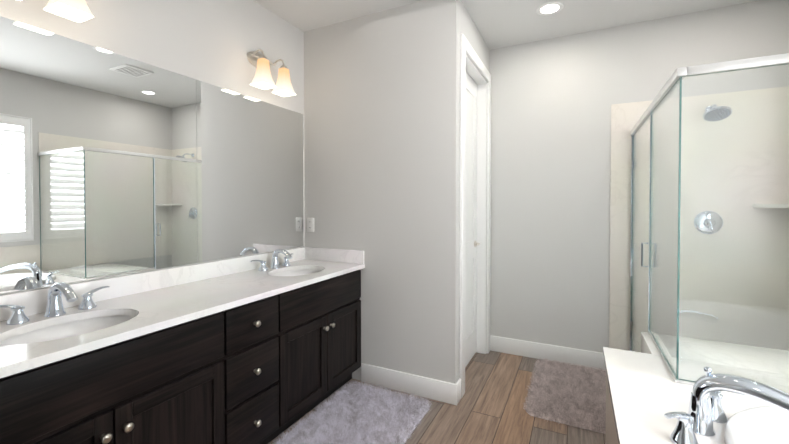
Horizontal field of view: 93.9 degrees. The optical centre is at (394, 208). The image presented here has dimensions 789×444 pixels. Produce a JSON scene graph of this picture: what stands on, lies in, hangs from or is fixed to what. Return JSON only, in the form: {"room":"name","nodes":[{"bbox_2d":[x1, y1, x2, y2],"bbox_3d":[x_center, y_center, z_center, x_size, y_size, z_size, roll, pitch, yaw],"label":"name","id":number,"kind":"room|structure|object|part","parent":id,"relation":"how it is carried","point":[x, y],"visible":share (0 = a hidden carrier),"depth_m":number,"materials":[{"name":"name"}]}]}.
{"room":"bathroom","nodes":[
{"label":"bathroom","id":0,"kind":"room"},
{"bbox_2d":[0,0,304,294],"bbox_3d":[-1.280,-0.057,2.108,0.120,2.770,2.404,0,1,26],"label":"wall","id":1,"kind":"structure","parent":0,"point":[213,42],"depth_m":2.17,"materials":[{"name":"grey paint"}]},
{"bbox_2d":[20,0,93,21],"bbox_3d":[-1.418,-0.944,1.447,0.208,0.277,0.318,0,1,26],"label":"sconce","id":2,"kind":"object","parent":1,"relation":"attached to","point":[77,10],"visible":1,"depth_m":1.53,"materials":[{"name":"white glass"}]},
{"bbox_2d":[0,16,196,293],"bbox_3d":[-1.431,-0.213,1.658,0.006,1.083,1.167,0,1,26],"label":"mirror","id":3,"kind":"object","parent":1,"relation":"attached to","point":[98,162],"visible":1,"depth_m":1.70,"materials":[{"name":"clear glass"}]},
{"bbox_2d":[0,247,303,314],"bbox_3d":[-1.212,0.378,2.091,0.020,0.100,2.142,0,1,26],"label":"backsplash","id":4,"kind":"structure","parent":1,"relation":"attached to","point":[145,281],"depth_m":1.98,"materials":[{"name":"white stone"}]},
{"bbox_2d":[196,80,302,262],"bbox_3d":[-0.962,-0.227,2.605,0.006,1.083,0.943,0,1,26],"label":"mirror","id":5,"kind":"object","parent":1,"relation":"attached to","point":[249,175],"visible":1,"depth_m":2.50,"materials":[{"name":"clear glass"}]},
{"bbox_2d":[247,49,295,96],"bbox_3d":[-0.867,-0.960,2.558,0.208,0.277,0.318,0,1,26],"label":"sconce","id":6,"kind":"object","parent":1,"relation":"attached to","point":[263,79],"visible":1,"depth_m":2.53,"materials":[{"name":"white glass"}]},
{"bbox_2d":[304,0,460,383],"bbox_3d":[-0.140,-0.067,2.817,1.292,2.770,0.120,0,1,26],"label":"wall","id":7,"kind":"structure","parent":0,"point":[382,140],"depth_m":2.68,"materials":[{"name":"grey paint"}]},
{"bbox_2d":[307,218,313,231],"bbox_3d":[-0.688,0.132,3.020,0.072,0.116,0.008,0,1,26],"label":"electrical outlet","id":8,"kind":"object","parent":7,"relation":"attached to","point":[310,224],"visible":1,"depth_m":3.02,"materials":[{"name":"white plastic"}]},
{"bbox_2d":[304,247,363,262],"bbox_3d":[-0.481,0.366,2.913,0.556,0.100,0.020,0,1,26],"label":"backsplash","id":9,"kind":"structure","parent":7,"relation":"attached to","point":[333,255],"depth_m":2.89,"materials":[{"name":"white stone"}]},
{"bbox_2d":[361,363,456,404],"bbox_3d":[0.086,1.250,2.649,0.753,0.140,0.016,0,1,26],"label":"baseboard","id":10,"kind":"structure","parent":7,"relation":"attached to","point":[437,390],"depth_m":2.63,"materials":[{"name":"white wood"}]},
{"bbox_2d":[456,378,460,403],"bbox_3d":[0.439,1.252,2.532,0.016,0.140,0.090,0,1,26],"label":"baseboard","id":11,"kind":"structure","parent":7,"relation":"attached to","point":[458,382],"depth_m":2.52,"materials":[{"name":"white wood"}]},
{"bbox_2d":[268,351,604,443],"bbox_3d":[0.187,1.367,1.148,3.620,0.050,4.930,0,1,26],"label":"floor","id":12,"kind":"structure","parent":0,"point":[488,408],"depth_m":2.36,"materials":[{"name":"brown wood"}]},
{"bbox_2d":[0,267,364,443],"bbox_3d":[-0.958,0.895,1.973,0.586,0.869,2.142,0,1,26],"label":"bathroom vanity","id":13,"kind":"object","parent":12,"relation":"on","point":[263,348],"depth_m":1.63,"materials":[{"name":"brown wood"}]},
{"bbox_3d":[-1.105,0.973,1.114,0.020,0.510,0.448,0,1,26],"label":"door","id":14,"kind":"part","parent":13,"relation":"part of","materials":[{"name":"brown wood"}]},
{"bbox_3d":[-0.996,0.790,1.272,0.032,0.033,0.033,0,1,26],"label":"knob","id":15,"kind":"part","parent":13,"relation":"part of","materials":[{"name":"silver metal"}]},
{"bbox_3d":[-0.965,0.790,1.334,0.032,0.033,0.033,0,1,26],"label":"knob","id":16,"kind":"part","parent":13,"relation":"part of","materials":[{"name":"silver metal"}]},
{"bbox_3d":[-0.902,0.967,1.523,0.020,0.510,0.454,0,1,26],"label":"door","id":17,"kind":"part","parent":13,"relation":"part of","materials":[{"name":"brown wood"}]},
{"bbox_2d":[0,259,363,374],"bbox_3d":[-0.960,0.445,1.967,0.581,0.030,2.142,0,1,26],"label":"countertop","id":18,"kind":"structure","parent":13,"relation":"on","point":[163,305],"depth_m":1.69,"materials":[{"name":"white stone"}]},
{"bbox_2d":[0,282,111,326],"bbox_3d":[-1.346,0.368,1.492,0.188,0.138,0.410,0,1,26],"label":"faucet","id":19,"kind":"object","parent":18,"relation":"on","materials":[{"name":"silver metal"}]},
{"bbox_2d":[0,307,147,350],"bbox_3d":[-1.221,0.537,1.404,0.394,0.162,0.494,0,1,26],"label":"sink","id":20,"kind":"object","parent":18,"relation":"in","point":[39,333],"depth_m":1.50,"materials":[{"name":"white ceramic"}]},
{"bbox_2d":[248,248,295,270],"bbox_3d":[-0.797,0.352,2.598,0.188,0.138,0.410,0,1,26],"label":"faucet","id":21,"kind":"object","parent":18,"relation":"on","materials":[{"name":"silver metal"}]},
{"bbox_2d":[268,267,327,278],"bbox_3d":[-0.665,0.521,2.524,0.394,0.162,0.494,0,1,26],"label":"sink","id":22,"kind":"object","parent":18,"relation":"in","point":[289,272],"depth_m":2.68,"materials":[{"name":"white ceramic"}]},
{"bbox_3d":[-0.721,0.583,1.882,0.020,0.207,0.337,0,1,26],"label":"drawer","id":23,"kind":"part","parent":13,"relation":"part of","materials":[{"name":"brown wood"}]},
{"bbox_3d":[-0.721,0.827,1.886,0.020,0.240,0.337,0,1,26],"label":"drawer","id":24,"kind":"part","parent":13,"relation":"part of","materials":[{"name":"brown wood"}]},
{"bbox_3d":[-0.721,1.091,1.890,0.020,0.250,0.337,0,1,26],"label":"drawer","id":25,"kind":"part","parent":13,"relation":"part of","materials":[{"name":"brown wood"}]},
{"bbox_3d":[-0.698,0.583,1.871,0.032,0.033,0.033,0,1,26],"label":"knob","id":26,"kind":"part","parent":13,"relation":"part of","materials":[{"name":"silver metal"}]},
{"bbox_3d":[-0.698,0.827,1.874,0.032,0.033,0.033,0,1,26],"label":"knob","id":27,"kind":"part","parent":13,"relation":"part of","materials":[{"name":"silver metal"}]},
{"bbox_3d":[-0.698,1.092,1.878,0.032,0.033,0.033,0,1,26],"label":"knob","id":28,"kind":"part","parent":13,"relation":"part of","materials":[{"name":"silver metal"}]},
{"bbox_3d":[-0.546,0.956,2.240,0.020,0.510,0.425,0,1,26],"label":"door","id":29,"kind":"part","parent":13,"relation":"part of","materials":[{"name":"brown wood"}]},
{"bbox_3d":[-0.356,0.951,2.623,0.020,0.510,0.419,0,1,26],"label":"door","id":30,"kind":"part","parent":13,"relation":"part of","materials":[{"name":"brown wood"}]},
{"bbox_2d":[270,381,431,443],"bbox_3d":[-0.253,1.317,2.184,0.640,0.017,0.995,0,1,26],"label":"area rug","id":31,"kind":"object","parent":12,"relation":"on","point":[357,413],"visible":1,"depth_m":2.27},
{"bbox_2d":[523,358,605,433],"bbox_3d":[1.308,1.310,2.631,0.610,0.017,0.885,0,1,26],"label":"area rug","id":32,"kind":"object","parent":12,"relation":"on","point":[565,393],"visible":0.88,"depth_m":2.55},
{"bbox_2d":[603,347,788,443],"bbox_3d":[1.212,0.898,0.789,1.229,0.900,1.989,0,1,26],"label":"tub","id":33,"kind":"object","parent":12,"relation":"on","point":[649,400],"visible":1,"depth_m":1.29,"materials":[{"name":"stone"}]},
{"bbox_2d":[664,366,788,443],"bbox_3d":[1.099,0.632,1.208,0.412,0.218,0.369,0,1,26],"label":"faucet","id":34,"kind":"object","parent":33,"relation":"on","point":[702,419],"depth_m":1.21,"materials":[{"name":"silver metal"}]},
{"bbox_2d":[724,406,788,443],"bbox_3d":[1.240,0.947,0.631,0.840,0.470,1.450,0,1,26],"label":"basin","id":35,"kind":"object","parent":33,"relation":"in","point":[742,424],"depth_m":1.24,"materials":[{"name":"white ceramic"}]},
{"bbox_2d":[609,53,788,393],"bbox_3d":[1.902,0.254,2.046,1.118,2.150,1.526,0,1,26],"label":"shower","id":36,"kind":"object","parent":12,"relation":"on","point":[699,228],"visible":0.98,"depth_m":2.58,"materials":[{"name":"glass"}]},
{"bbox_3d":[1.682,0.312,2.526,0.008,1.751,0.780,0,1,26],"label":"glass door","id":37,"kind":"part","parent":36,"relation":"part of","materials":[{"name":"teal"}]},
{"bbox_3d":[1.505,0.322,2.169,0.016,1.768,0.014,0,1,26],"label":"post","id":38,"kind":"part","parent":36,"relation":"part of","materials":[{"name":"silver metal"}]},
{"bbox_3d":[1.629,0.088,1.346,0.958,1.277,0.008,0,1,26],"label":"glass","id":39,"kind":"part","parent":36,"relation":"part of","materials":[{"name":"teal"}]},
{"bbox_2d":[753,204,788,207],"bbox_3d":[2.563,-0.019,2.417,0.240,0.025,0.240,0,1,26],"label":"shelf","id":40,"kind":"object","parent":36,"relation":"attached to","point":[757,205],"depth_m":2.43,"materials":[{"name":"stone"}]},
{"bbox_2d":[461,1,463,33],"bbox_3d":[0.424,-0.065,2.635,0.120,2.770,0.055,0,1,26],"label":"wall","id":41,"kind":"structure","parent":0,"point":[462,17],"depth_m":2.59,"materials":[{"name":"grey paint"}]},
{"bbox_2d":[464,6,486,81],"bbox_3d":[0.606,-1.292,2.985,0.120,0.325,0.766,0,1,26],"label":"wall","id":42,"kind":"structure","parent":0,"point":[474,38],"depth_m":2.89,"materials":[{"name":"grey paint"}]},
{"bbox_2d":[465,72,476,367],"bbox_3d":[0.571,0.097,3.023,0.036,2.412,0.724,0,1,26],"label":"door","id":43,"kind":"structure","parent":42,"relation":"in","point":[471,239],"depth_m":3.17,"materials":[{"name":"white wood"}]},
{"bbox_2d":[459,33,490,397],"bbox_3d":[0.616,0.050,3.000,0.139,2.530,0.936,0,1,26],"label":"door frame","id":44,"kind":"structure","parent":42,"relation":"attached to","point":[481,197],"depth_m":3.31,"materials":[{"name":"white wood"}]},
{"bbox_2d":[486,46,489,296],"bbox_3d":[0.798,-0.076,3.389,0.120,2.770,0.095,0,1,26],"label":"wall","id":45,"kind":"structure","parent":0,"point":[488,54],"depth_m":3.33,"materials":[{"name":"grey paint"}]},
{"bbox_2d":[254,0,757,49],"bbox_3d":[0.187,-1.452,1.107,3.620,0.050,4.930,0,1,26],"label":"ceiling","id":46,"kind":"structure","parent":0,"point":[501,23],"depth_m":2.74,"materials":[{"name":"white paint"}]},
{"bbox_2d":[536,2,563,15],"bbox_3d":[1.123,-1.447,2.668,0.184,0.006,0.184,0,1,26],"label":"recessed light","id":47,"kind":"object","parent":46,"relation":"in","point":[549,8],"visible":1,"depth_m":2.66,"materials":[{"name":"white plastic"}]},
{"bbox_2d":[489,0,788,352],"bbox_3d":[1.835,-0.070,2.994,2.328,2.770,0.120,0,1,26],"label":"wall","id":48,"kind":"structure","parent":0,"point":[553,100],"depth_m":3.09,"materials":[{"name":"grey paint"}]},
{"bbox_2d":[490,335,605,370],"bbox_3d":[1.301,1.242,3.202,0.964,0.140,0.016,0,1,26],"label":"baseboard","id":49,"kind":"structure","parent":48,"relation":"attached to","point":[586,358],"depth_m":3.18,"materials":[{"name":"white wood"}]}
]}

